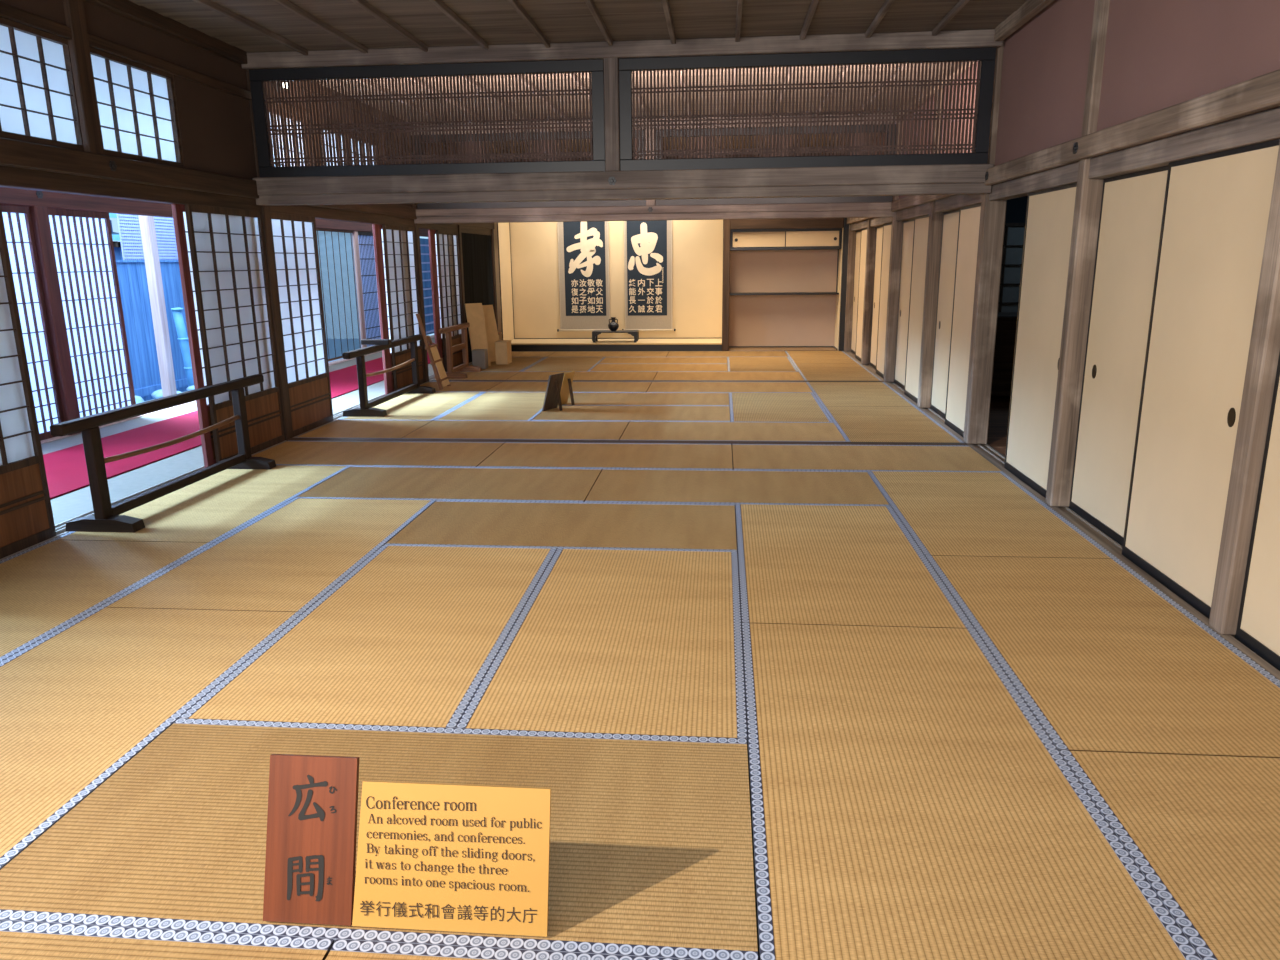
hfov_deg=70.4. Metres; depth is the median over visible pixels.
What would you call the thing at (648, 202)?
trim
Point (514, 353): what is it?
mat
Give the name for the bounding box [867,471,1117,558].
mat
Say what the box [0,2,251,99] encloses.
trim
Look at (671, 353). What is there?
mat
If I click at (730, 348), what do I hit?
niche
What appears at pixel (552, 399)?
sign
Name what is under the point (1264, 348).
wooden post
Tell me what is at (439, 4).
trim
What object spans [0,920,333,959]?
mat
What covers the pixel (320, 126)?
window
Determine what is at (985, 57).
lattice
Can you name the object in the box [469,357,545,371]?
mat
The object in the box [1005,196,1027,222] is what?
wall
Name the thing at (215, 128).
wall
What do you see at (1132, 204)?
sliding door
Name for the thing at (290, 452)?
mat
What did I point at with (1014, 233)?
screen
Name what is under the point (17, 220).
screen
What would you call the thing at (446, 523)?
mat
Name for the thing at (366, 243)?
lattice door
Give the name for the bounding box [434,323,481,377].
stand
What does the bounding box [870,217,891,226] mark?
trim
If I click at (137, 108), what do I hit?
window
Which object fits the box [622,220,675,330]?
scroll
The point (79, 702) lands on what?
mat
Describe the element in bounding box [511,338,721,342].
floor
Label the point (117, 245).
house
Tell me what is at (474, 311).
leaning board
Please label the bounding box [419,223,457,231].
trim
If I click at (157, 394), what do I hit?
garden stone
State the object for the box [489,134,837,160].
trim
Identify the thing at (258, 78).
lattice
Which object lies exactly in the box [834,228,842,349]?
wall
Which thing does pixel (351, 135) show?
window
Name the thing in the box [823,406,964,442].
mat
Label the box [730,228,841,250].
upper cabinet
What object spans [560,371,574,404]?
sign
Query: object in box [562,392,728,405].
mat
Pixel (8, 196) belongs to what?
trim
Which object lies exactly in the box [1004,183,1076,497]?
sliding door
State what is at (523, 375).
mat
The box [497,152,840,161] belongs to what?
wall
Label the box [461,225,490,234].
trim
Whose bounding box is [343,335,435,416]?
stand
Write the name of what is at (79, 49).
trim
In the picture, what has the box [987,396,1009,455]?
floor
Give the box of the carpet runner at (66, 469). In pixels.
[43,343,434,499]
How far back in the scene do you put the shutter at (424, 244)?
18.35 m
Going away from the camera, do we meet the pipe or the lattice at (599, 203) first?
the lattice at (599, 203)
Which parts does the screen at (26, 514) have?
paper pane, wainscot rail, wainscot panel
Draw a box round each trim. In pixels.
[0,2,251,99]
[0,137,493,228]
[0,165,260,211]
[0,187,427,236]
[0,362,471,560]
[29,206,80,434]
[36,191,42,197]
[41,335,433,443]
[63,0,104,154]
[83,0,247,63]
[109,160,116,170]
[193,0,968,54]
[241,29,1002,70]
[246,70,292,440]
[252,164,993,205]
[268,100,409,153]
[270,205,414,226]
[286,81,411,129]
[286,438,968,446]
[307,91,320,165]
[351,231,367,355]
[356,64,906,124]
[408,135,428,381]
[411,113,899,134]
[414,202,894,223]
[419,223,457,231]
[430,380,883,381]
[438,142,490,162]
[453,151,465,322]
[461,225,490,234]
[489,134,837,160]
[491,229,497,329]
[497,223,705,339]
[511,343,721,344]
[511,345,721,351]
[603,58,619,170]
[608,177,615,184]
[645,129,655,205]
[722,155,730,350]
[729,346,836,349]
[730,218,843,228]
[838,152,848,350]
[844,224,855,350]
[844,351,1279,679]
[847,69,1279,223]
[851,219,867,230]
[861,142,875,364]
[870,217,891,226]
[883,121,902,381]
[895,62,973,118]
[896,202,929,220]
[917,88,943,407]
[934,194,981,212]
[963,40,1006,443]
[989,162,1078,200]
[994,0,1054,40]
[1045,0,1109,506]
[1072,142,1077,153]
[1089,107,1279,178]
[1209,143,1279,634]
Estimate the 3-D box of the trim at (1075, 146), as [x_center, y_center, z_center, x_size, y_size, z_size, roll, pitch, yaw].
[2.443,-1.864,5.095,0.016,0.060,0.066,1,14,5]
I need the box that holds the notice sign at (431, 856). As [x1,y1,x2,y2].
[352,781,550,936]
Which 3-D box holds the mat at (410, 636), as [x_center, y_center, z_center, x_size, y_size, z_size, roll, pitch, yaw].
[-0.999,0.611,3.951,0.952,0.057,1.903,1,14,5]
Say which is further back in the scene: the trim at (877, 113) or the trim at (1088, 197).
the trim at (877, 113)
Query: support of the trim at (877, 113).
attached to the wall at (215, 128)
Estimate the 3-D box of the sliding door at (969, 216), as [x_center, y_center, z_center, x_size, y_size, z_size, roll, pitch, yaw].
[2.780,-1.345,7.732,0.028,1.915,0.880,1,14,5]
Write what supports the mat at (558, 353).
on the floor at (727, 368)
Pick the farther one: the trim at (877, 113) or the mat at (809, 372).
the mat at (809, 372)
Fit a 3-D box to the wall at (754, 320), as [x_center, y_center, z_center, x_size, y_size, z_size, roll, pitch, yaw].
[2.433,-3.761,15.187,1.860,3.120,0.030,1,14,5]
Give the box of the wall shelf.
[730,249,838,294]
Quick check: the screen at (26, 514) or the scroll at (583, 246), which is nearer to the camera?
the screen at (26, 514)
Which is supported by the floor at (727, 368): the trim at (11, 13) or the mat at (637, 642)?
the mat at (637, 642)
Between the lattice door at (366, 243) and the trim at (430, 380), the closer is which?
the trim at (430, 380)
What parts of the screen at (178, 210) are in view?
paper pane, wainscot panel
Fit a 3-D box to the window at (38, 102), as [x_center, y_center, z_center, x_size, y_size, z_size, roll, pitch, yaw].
[-3.377,-2.162,4.937,0.045,0.610,0.880,1,14,5]
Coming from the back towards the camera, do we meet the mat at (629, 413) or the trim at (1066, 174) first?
the mat at (629, 413)
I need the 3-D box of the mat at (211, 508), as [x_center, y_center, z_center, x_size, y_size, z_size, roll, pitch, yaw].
[-2.735,0.140,5.966,0.952,0.057,1.903,1,14,5]
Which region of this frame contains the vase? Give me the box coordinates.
[608,317,618,330]
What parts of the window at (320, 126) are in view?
paper pane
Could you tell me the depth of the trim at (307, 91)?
8.38 m
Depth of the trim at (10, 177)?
5.64 m
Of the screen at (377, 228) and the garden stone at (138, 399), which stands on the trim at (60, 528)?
the screen at (377, 228)
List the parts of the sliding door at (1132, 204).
oval pull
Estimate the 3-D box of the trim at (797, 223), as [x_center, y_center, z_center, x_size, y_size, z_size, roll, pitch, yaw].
[0.418,-4.289,14.703,5.680,0.465,0.090,1,14,5]
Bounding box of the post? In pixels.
[138,215,176,396]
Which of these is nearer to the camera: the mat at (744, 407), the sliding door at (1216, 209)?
the sliding door at (1216, 209)
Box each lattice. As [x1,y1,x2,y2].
[249,59,604,177]
[414,130,645,208]
[619,47,995,170]
[656,124,895,205]
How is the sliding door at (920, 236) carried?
in the wall at (1160, 54)
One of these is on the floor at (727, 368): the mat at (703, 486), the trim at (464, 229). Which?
the mat at (703, 486)
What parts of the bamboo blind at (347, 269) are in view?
rail, rail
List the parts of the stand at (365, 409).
post, rail, rod, rail, post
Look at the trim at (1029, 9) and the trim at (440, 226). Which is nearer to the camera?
the trim at (1029, 9)
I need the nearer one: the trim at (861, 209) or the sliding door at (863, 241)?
the trim at (861, 209)
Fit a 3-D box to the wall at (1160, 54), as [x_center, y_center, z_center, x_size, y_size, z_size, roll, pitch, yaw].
[2.632,-2.525,5.743,0.070,1.095,17.800,1,14,5]
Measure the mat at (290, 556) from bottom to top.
0.057 m
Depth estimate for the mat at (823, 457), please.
6.94 m
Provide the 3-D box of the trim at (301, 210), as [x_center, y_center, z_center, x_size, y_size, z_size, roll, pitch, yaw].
[-2.994,-2.735,9.391,0.100,0.115,3.730,1,14,5]
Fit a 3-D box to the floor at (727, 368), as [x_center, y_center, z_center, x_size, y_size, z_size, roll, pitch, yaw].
[0.593,-0.589,9.188,11.650,0.100,23.200,1,14,5]
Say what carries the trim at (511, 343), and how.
attached to the wall at (503, 230)
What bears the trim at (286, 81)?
attached to the wall at (215, 128)
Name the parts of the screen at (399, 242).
paper pane, wainscot panel, wainscot rail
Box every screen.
[0,204,55,558]
[1,204,63,440]
[48,208,135,417]
[171,204,215,467]
[184,204,284,462]
[271,213,332,436]
[372,224,393,394]
[382,224,424,390]
[428,230,443,370]
[436,230,462,371]
[998,223,1024,311]
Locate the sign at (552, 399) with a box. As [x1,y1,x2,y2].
[542,373,563,410]
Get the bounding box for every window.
[0,17,83,149]
[90,47,183,166]
[269,108,310,166]
[320,126,350,165]
[351,135,379,164]
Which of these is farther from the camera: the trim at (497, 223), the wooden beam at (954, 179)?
the trim at (497, 223)
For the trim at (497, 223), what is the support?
attached to the wall at (840, 152)
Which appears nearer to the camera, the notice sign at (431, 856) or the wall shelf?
the notice sign at (431, 856)
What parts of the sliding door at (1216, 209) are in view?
oval pull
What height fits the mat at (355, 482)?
0.057 m
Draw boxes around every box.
[472,349,487,368]
[495,340,511,364]
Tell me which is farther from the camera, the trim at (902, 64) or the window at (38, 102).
the trim at (902, 64)
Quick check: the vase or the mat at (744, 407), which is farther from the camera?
the vase
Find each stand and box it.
[50,374,275,531]
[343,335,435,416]
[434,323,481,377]
[592,330,638,342]
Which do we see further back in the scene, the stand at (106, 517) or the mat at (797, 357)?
the mat at (797, 357)
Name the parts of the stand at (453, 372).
post, rail, rail, rail, post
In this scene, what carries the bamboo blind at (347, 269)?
attached to the wall
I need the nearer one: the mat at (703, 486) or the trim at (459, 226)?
the mat at (703, 486)
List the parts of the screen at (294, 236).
paper pane, wainscot rail, wainscot panel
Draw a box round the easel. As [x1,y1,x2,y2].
[416,314,450,389]
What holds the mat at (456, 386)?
on the floor at (727, 368)
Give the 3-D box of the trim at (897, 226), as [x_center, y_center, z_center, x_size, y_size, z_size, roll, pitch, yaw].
[3.079,-2.722,10.834,0.161,3.100,0.125,1,14,5]
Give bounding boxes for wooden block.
[361,339,391,344]
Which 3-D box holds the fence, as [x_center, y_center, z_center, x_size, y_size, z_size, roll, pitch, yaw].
[-7.371,-2.638,13.366,0.061,2.950,11.066,1,14,5]
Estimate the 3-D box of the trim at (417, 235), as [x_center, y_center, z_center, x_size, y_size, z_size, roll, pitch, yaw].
[-2.818,-2.763,11.357,0.127,3.150,0.120,1,14,5]
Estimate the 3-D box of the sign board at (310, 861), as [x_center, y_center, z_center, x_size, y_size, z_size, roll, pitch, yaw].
[-0.766,0.834,2.123,0.211,0.364,0.144,1,14,5]
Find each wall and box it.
[0,0,493,362]
[493,159,513,339]
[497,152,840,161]
[510,220,722,337]
[729,250,837,345]
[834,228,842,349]
[855,0,1279,222]
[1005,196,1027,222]
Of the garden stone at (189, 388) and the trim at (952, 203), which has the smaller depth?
the trim at (952, 203)
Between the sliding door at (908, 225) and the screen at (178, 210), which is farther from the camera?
the sliding door at (908, 225)
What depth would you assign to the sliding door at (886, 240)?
11.63 m
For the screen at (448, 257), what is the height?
1.921 m
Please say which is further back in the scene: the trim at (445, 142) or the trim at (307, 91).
the trim at (445, 142)
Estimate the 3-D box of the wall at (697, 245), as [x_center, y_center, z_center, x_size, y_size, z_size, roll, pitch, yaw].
[0.628,-3.869,15.773,6.000,3.150,0.100,1,14,5]
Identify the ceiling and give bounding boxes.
[129,0,1027,156]
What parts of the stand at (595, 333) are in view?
leg, leg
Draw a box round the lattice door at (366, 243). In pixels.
[358,231,380,352]
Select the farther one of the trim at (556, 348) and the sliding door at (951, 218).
the trim at (556, 348)
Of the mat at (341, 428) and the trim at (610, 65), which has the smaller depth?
the trim at (610, 65)
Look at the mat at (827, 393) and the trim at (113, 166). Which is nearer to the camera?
the trim at (113, 166)
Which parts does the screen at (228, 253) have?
paper pane, wainscot panel, wainscot rail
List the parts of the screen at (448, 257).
paper pane, wainscot panel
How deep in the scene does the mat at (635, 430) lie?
8.06 m
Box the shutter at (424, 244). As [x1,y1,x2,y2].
[420,238,433,334]
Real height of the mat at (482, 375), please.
0.057 m
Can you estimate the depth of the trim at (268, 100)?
9.05 m
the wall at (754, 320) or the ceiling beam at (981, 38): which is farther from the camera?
the wall at (754, 320)
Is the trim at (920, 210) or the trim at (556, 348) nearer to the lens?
the trim at (920, 210)
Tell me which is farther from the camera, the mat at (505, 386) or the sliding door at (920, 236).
the mat at (505, 386)
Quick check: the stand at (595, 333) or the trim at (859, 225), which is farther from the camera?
the stand at (595, 333)
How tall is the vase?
0.228 m
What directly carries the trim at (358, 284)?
on the trim at (431, 336)
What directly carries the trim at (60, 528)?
attached to the wall at (215, 128)
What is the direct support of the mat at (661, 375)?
on the floor at (727, 368)
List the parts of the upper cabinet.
door frame, sliding door, sliding door, door frame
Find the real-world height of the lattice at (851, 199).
0.863 m
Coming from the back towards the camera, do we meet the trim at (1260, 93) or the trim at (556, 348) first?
the trim at (556, 348)
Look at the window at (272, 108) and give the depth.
8.02 m
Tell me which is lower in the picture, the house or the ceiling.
the house
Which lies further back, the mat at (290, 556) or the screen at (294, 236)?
the screen at (294, 236)
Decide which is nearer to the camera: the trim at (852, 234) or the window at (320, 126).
the window at (320, 126)
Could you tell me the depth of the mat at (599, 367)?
12.89 m
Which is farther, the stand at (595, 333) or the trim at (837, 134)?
the stand at (595, 333)
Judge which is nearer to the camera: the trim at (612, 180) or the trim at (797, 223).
the trim at (612, 180)
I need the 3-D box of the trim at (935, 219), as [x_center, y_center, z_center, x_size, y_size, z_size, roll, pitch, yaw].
[2.904,-2.249,8.889,0.161,3.100,0.107,1,14,5]
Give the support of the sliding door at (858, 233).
in the wall at (1160, 54)
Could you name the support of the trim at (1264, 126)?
attached to the wall at (1160, 54)
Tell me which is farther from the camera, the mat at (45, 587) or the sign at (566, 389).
the sign at (566, 389)
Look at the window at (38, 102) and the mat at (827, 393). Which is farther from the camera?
the mat at (827, 393)
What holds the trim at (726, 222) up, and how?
attached to the wall at (840, 152)
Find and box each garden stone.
[135,396,144,403]
[151,389,181,398]
[186,385,194,390]
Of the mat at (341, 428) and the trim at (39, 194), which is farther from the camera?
the mat at (341, 428)
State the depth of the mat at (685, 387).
10.82 m
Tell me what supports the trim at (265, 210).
attached to the wall at (215, 128)
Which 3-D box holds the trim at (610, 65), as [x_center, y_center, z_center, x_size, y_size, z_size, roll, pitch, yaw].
[-0.216,-2.881,7.034,0.113,0.935,0.110,1,14,5]
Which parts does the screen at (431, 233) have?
paper pane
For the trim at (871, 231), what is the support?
attached to the wall at (1160, 54)
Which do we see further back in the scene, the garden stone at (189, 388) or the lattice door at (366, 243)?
the lattice door at (366, 243)
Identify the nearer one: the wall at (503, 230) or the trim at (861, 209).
the trim at (861, 209)
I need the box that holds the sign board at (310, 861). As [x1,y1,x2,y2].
[263,754,359,925]
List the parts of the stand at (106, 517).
post, rail, rod, rail, post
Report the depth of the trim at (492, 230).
15.10 m
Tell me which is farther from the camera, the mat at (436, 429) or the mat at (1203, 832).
the mat at (436, 429)
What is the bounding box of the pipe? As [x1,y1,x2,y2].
[171,307,193,386]
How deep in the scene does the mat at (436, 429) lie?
8.22 m
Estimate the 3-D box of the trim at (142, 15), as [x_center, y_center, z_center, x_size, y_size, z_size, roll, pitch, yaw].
[-3.546,-2.146,2.321,0.065,0.095,9.920,1,14,5]
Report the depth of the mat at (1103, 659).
3.43 m
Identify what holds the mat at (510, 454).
on the floor at (727, 368)
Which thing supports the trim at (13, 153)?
attached to the wall at (215, 128)
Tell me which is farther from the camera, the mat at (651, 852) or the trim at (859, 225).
the trim at (859, 225)
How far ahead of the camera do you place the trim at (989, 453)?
5.07 m
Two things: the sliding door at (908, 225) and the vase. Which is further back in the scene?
the vase
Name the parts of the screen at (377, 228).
paper pane, wainscot panel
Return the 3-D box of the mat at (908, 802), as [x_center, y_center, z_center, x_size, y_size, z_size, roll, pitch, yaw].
[0.820,0.857,2.861,0.952,0.057,1.903,1,14,5]
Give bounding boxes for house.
[109,213,122,259]
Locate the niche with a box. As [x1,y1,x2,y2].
[729,347,837,350]
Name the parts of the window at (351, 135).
paper pane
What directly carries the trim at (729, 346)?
attached to the wall at (754, 320)
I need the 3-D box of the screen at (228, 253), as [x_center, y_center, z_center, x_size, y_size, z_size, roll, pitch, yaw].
[-3.170,-1.153,7.189,0.030,1.921,1.060,1,14,5]
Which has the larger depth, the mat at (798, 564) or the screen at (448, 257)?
the screen at (448, 257)
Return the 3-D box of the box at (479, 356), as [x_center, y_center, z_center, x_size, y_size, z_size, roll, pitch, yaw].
[-2.283,-1.727,12.951,0.190,0.270,0.180,1,14,5]
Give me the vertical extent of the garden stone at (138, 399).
0.356 m
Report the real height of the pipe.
1.362 m
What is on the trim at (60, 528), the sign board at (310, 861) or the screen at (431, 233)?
the screen at (431, 233)
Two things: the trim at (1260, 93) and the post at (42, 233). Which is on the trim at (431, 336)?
the post at (42, 233)
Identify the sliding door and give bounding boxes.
[851,230,860,353]
[855,228,866,361]
[870,225,882,368]
[876,223,891,377]
[894,219,913,388]
[904,215,928,402]
[930,209,959,418]
[945,203,980,436]
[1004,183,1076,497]
[1069,166,1167,545]
[1122,139,1279,618]
[1235,352,1279,670]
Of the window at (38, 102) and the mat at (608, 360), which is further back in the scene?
the mat at (608, 360)
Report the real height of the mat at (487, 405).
0.057 m
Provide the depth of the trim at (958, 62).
8.65 m
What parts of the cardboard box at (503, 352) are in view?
lid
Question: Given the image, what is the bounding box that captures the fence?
[116,214,187,400]
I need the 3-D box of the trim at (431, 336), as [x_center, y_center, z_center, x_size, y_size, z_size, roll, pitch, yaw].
[-5.100,-0.716,9.670,0.160,0.112,23.200,1,14,5]
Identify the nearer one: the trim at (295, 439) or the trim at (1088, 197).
the trim at (1088, 197)
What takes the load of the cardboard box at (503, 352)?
on the mat at (518, 363)
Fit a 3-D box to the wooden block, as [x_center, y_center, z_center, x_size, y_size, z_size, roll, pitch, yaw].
[-2.744,-1.436,9.437,0.300,0.050,0.090,1,14,5]
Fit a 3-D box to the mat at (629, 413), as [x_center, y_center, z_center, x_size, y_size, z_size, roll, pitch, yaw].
[-0.056,-0.647,9.100,1.903,0.057,0.952,1,14,5]
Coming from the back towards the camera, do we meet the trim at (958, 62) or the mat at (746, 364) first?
the mat at (746, 364)
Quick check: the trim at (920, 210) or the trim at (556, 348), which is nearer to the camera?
the trim at (920, 210)
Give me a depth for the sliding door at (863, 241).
13.51 m
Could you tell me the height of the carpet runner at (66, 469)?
0.011 m
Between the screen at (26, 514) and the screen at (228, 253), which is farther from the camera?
the screen at (228, 253)
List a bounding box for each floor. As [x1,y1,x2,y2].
[41,337,435,524]
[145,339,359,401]
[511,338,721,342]
[727,368,758,959]
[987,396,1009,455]
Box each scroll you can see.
[557,221,609,331]
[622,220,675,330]
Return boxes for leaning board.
[465,303,490,365]
[482,305,498,361]
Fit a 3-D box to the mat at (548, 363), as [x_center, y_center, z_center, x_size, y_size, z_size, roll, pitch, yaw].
[-1.099,-1.701,13.491,0.952,0.057,1.903,1,14,5]
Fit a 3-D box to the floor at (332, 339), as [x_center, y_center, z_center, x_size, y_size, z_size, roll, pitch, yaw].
[-8.278,-0.647,11.626,6.450,0.120,26.000,1,14,5]
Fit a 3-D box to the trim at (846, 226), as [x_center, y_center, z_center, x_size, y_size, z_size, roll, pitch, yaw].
[3.299,-3.633,14.582,0.085,3.100,0.090,1,14,5]
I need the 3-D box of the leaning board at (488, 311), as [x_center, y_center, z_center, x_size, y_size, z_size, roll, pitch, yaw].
[-2.297,-2.244,13.875,0.220,0.840,0.300,12,18,42]
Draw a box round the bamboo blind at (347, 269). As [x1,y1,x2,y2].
[316,228,361,361]
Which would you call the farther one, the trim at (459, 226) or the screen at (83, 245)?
the trim at (459, 226)
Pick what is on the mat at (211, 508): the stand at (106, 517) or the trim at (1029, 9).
the stand at (106, 517)
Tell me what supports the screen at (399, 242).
on the trim at (60, 528)
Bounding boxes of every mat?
[0,540,213,661]
[0,607,303,869]
[0,718,757,959]
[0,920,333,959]
[52,465,350,542]
[100,498,435,611]
[179,546,556,727]
[252,440,504,466]
[295,466,601,501]
[296,419,432,438]
[325,939,690,959]
[341,392,482,419]
[384,500,736,551]
[401,420,628,439]
[420,381,501,391]
[434,371,519,379]
[435,392,545,419]
[456,549,746,737]
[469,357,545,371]
[477,442,732,469]
[485,381,651,391]
[507,371,657,379]
[511,351,555,356]
[522,357,605,370]
[532,405,729,421]
[548,351,668,356]
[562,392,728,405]
[584,468,889,505]
[590,364,727,370]
[598,357,726,363]
[620,421,845,441]
[647,382,812,392]
[654,371,804,380]
[667,351,787,356]
[727,357,798,371]
[729,393,832,421]
[732,444,1002,472]
[735,504,973,628]
[742,623,1200,959]
[785,351,859,363]
[794,364,881,380]
[806,382,915,406]
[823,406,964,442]
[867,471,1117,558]
[925,555,1279,757]
[1059,750,1279,959]
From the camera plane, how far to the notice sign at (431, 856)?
2.08 m
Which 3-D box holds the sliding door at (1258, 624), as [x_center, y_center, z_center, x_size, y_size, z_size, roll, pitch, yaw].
[2.349,-0.179,2.946,0.028,1.915,0.970,1,14,5]
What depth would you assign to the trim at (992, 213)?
7.15 m
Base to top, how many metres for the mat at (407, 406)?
0.057 m
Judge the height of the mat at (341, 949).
0.057 m
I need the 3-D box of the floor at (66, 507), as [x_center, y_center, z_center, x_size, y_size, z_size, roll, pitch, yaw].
[-4.054,-0.714,9.576,1.940,0.052,23.200,1,14,5]

